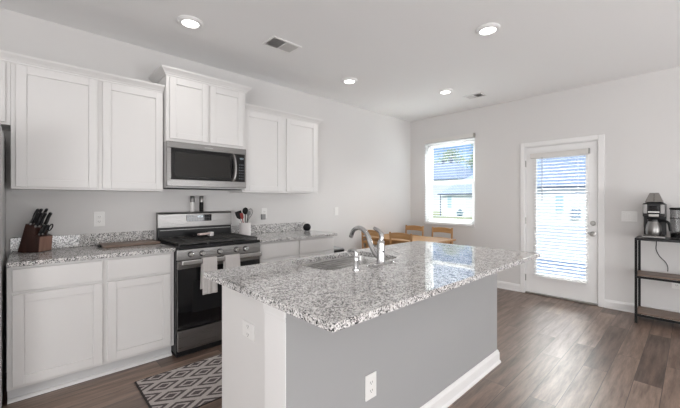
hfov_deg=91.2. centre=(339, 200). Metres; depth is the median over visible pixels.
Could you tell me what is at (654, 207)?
coffee maker
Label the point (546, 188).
house
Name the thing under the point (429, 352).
base cabinet
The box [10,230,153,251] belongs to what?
backsplash
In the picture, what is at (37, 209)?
kitchen knife
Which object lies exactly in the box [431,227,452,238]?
dining chair
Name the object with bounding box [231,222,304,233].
backsplash
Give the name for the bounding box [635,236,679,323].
console table
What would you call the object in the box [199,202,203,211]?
jar
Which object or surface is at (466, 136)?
window blind
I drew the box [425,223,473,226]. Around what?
trim
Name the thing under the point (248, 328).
wall outlet
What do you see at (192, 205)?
jar
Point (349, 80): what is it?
recessed light
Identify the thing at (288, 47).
ceiling vent
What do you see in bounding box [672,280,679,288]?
wall outlet
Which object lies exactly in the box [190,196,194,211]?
grinder
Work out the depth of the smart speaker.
4.22 m
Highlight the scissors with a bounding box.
[46,224,53,234]
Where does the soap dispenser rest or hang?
on the countertop at (339, 299)
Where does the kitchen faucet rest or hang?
on the countertop at (339, 299)
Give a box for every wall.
[0,8,410,372]
[411,67,679,310]
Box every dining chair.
[361,230,378,248]
[389,232,411,244]
[405,225,423,235]
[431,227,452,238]
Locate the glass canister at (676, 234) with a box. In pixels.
[669,208,679,237]
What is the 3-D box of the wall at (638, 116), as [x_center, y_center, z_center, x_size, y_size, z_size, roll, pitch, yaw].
[3.739,-0.073,3.636,0.150,2.750,6.970,0,0,-43]
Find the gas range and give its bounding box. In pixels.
[156,211,261,357]
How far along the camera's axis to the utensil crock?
3.62 m
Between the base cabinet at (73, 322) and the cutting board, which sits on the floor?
the base cabinet at (73, 322)
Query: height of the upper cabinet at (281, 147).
0.935 m
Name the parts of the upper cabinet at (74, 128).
door, crown moulding, door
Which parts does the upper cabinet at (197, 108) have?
door, crown moulding, door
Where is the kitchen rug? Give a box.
[134,354,221,407]
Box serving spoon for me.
[243,207,247,222]
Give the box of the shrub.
[456,209,463,215]
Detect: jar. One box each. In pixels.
[190,202,194,211]
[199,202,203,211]
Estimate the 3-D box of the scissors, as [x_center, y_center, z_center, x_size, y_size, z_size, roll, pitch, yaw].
[-2.252,0.221,2.567,0.034,0.084,0.078,0,0,2]
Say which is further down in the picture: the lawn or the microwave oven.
the lawn
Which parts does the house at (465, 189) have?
pane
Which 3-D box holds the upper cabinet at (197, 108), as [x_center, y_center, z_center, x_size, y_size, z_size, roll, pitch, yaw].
[-1.370,-0.852,3.317,0.857,0.645,0.429,0,0,-43]
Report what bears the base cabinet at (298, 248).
on the floor
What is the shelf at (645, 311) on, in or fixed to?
attached to the console table at (639, 274)
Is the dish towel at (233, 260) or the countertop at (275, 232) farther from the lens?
the countertop at (275, 232)
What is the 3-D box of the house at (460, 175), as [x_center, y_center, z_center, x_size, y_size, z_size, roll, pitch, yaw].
[17.604,-2.683,61.473,12.800,8.930,15.300,0,0,-43]
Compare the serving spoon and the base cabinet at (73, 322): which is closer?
the base cabinet at (73, 322)
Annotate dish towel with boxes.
[200,256,217,294]
[223,254,239,268]
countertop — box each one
[6,230,174,267]
[204,241,539,331]
[231,222,336,242]
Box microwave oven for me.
[163,141,245,189]
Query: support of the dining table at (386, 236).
on the floor
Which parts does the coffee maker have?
steel panel, carafe lid, filter handle, power cord, steel panel, carafe handle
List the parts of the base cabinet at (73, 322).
drawer, door, shoe moulding, drawer, door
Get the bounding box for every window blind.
[424,133,474,225]
[530,148,589,284]
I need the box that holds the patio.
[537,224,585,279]
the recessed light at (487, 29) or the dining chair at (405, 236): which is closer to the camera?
the recessed light at (487, 29)
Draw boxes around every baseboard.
[497,281,519,291]
[604,299,679,321]
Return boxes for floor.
[1,288,679,407]
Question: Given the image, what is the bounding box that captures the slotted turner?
[235,210,241,222]
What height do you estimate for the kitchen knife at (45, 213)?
0.114 m
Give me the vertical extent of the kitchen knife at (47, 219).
0.114 m
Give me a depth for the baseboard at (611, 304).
3.93 m
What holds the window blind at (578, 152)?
attached to the door
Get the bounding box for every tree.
[433,148,465,162]
[463,144,472,169]
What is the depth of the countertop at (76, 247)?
2.65 m
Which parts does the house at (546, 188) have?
pane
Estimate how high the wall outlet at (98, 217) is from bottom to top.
0.128 m
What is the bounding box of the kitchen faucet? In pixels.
[349,226,393,266]
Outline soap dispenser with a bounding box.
[348,249,359,270]
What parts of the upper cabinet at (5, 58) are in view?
door, crown moulding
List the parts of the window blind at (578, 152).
ladder cord, rail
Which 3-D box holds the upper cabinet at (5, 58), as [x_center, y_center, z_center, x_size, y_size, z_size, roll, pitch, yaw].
[-2.713,-0.775,2.106,0.905,0.495,0.352,0,0,-43]
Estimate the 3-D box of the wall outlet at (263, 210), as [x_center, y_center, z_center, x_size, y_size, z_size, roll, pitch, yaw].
[-0.918,0.152,4.033,0.078,0.120,0.008,0,0,-43]
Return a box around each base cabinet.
[7,251,173,403]
[222,258,500,407]
[259,236,333,262]
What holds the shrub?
on the lawn
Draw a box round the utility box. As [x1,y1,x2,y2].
[572,209,580,217]
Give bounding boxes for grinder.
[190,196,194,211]
[199,196,203,211]
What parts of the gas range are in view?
storage drawer, control panel, oven door, oven glass, handle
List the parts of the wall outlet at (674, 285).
plate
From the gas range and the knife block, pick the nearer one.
the knife block
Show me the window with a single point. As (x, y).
(430, 186)
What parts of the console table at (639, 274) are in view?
leg, leg, shelf rail, shelf rail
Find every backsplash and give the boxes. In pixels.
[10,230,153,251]
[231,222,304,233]
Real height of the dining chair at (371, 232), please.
0.873 m
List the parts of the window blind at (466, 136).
rail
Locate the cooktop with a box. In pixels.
[156,239,259,249]
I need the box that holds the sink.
[298,255,388,269]
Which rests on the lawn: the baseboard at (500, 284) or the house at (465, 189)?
the house at (465, 189)
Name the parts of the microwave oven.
frame, door, vent panel, panel, handle, control panel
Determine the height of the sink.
0.198 m
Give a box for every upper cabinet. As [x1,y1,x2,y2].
[0,50,10,130]
[10,52,164,191]
[148,64,251,148]
[229,103,322,193]
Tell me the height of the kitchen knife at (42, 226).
0.084 m
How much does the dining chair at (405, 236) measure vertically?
0.873 m
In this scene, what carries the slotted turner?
in the utensil crock
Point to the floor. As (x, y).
(555, 353)
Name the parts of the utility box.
door panel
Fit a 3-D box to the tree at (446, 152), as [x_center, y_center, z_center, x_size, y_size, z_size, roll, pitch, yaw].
[25.112,-5.189,76.074,8.078,13.953,9.013,0,0,-22]
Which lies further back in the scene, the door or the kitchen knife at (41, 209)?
the door
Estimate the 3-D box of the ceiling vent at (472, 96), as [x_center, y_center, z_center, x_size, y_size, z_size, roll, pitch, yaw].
[1.862,-1.443,4.602,0.180,0.009,0.250,0,0,-43]
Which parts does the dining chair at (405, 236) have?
rail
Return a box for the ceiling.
[0,0,679,121]
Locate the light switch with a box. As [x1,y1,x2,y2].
[621,211,636,221]
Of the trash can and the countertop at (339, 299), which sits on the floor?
the trash can
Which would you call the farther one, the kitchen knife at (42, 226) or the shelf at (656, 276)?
the shelf at (656, 276)
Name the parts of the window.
sash, sash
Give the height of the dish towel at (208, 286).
0.307 m
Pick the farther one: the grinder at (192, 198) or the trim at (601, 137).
the trim at (601, 137)
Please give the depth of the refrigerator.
2.14 m
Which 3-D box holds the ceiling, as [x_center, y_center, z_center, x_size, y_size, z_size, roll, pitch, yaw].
[0.648,-1.523,0.727,8.640,0.150,7.270,0,0,-43]
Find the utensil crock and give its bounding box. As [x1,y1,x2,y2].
[239,222,250,235]
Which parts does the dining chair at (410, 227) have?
rail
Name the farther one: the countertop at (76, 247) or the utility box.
the utility box
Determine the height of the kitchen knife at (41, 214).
0.114 m
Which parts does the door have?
glazing frame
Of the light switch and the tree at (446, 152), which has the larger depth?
the tree at (446, 152)
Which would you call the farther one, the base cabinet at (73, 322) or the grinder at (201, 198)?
the grinder at (201, 198)
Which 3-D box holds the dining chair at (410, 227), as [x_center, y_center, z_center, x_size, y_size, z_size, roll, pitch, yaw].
[1.136,0.866,5.635,0.458,0.873,0.430,0,0,-43]
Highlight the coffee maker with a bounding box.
[642,193,671,271]
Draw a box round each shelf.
[637,270,679,280]
[637,306,679,320]
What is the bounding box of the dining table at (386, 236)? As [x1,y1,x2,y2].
[363,234,455,247]
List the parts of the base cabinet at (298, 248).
drawer, door, drawer, door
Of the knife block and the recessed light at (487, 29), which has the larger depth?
the recessed light at (487, 29)
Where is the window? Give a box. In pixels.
[428,139,473,223]
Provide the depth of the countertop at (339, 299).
1.64 m
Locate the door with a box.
[525,140,597,305]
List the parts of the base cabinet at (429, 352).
panel, cap trim, cap trim, moulding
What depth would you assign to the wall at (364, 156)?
3.90 m
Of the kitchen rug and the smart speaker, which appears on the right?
the smart speaker
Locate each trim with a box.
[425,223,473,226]
[520,134,604,306]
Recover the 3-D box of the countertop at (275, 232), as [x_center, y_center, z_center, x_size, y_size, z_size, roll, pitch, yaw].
[-0.632,0.351,3.862,1.048,0.133,0.646,0,0,-43]
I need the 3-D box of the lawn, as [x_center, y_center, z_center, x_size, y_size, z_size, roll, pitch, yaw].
[40.298,1.882,51.659,110.500,0.200,100.000,0,0,-43]
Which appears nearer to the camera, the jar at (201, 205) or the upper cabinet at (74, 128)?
the upper cabinet at (74, 128)
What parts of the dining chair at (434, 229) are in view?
rail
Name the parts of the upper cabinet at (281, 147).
door, crown moulding, door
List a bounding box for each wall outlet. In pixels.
[93,212,104,226]
[243,319,254,341]
[261,208,266,217]
[365,371,375,401]
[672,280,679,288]
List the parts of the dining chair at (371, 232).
rail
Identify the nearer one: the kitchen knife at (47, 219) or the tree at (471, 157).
the kitchen knife at (47, 219)
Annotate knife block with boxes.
[18,224,52,252]
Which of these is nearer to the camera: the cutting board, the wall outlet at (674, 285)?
the cutting board
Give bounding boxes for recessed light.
[177,15,202,28]
[342,77,356,83]
[438,89,452,94]
[476,23,499,35]
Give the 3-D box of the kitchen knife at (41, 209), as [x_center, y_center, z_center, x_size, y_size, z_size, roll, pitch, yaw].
[-2.304,0.122,2.540,0.066,0.127,0.028,0,0,-21]
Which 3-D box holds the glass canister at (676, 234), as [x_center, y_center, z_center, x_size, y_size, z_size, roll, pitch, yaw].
[3.552,0.236,3.446,0.208,0.322,0.208,0,0,-43]
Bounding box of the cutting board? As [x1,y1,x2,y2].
[97,240,159,247]
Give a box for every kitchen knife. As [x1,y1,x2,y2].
[29,208,38,224]
[33,208,42,224]
[34,212,43,226]
[37,212,46,226]
[38,224,44,235]
[41,224,48,234]
[43,212,51,224]
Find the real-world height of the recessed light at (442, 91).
0.022 m
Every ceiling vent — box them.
[262,36,301,53]
[463,92,486,99]
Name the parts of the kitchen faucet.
spout, lever, deck plate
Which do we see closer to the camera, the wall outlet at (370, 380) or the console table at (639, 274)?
the wall outlet at (370, 380)
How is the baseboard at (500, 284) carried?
attached to the wall at (638, 116)
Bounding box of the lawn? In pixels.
[433,211,471,219]
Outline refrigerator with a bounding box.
[0,125,5,407]
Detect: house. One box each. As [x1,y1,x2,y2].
[433,160,472,211]
[437,175,472,215]
[537,155,585,224]
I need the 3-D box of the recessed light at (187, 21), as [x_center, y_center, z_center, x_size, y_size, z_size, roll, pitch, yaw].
[-1.209,-1.437,2.694,0.192,0.022,0.192,0,0,-43]
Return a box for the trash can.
[334,246,343,252]
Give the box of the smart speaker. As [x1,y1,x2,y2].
[303,223,310,230]
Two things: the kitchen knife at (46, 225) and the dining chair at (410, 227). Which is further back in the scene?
the dining chair at (410, 227)

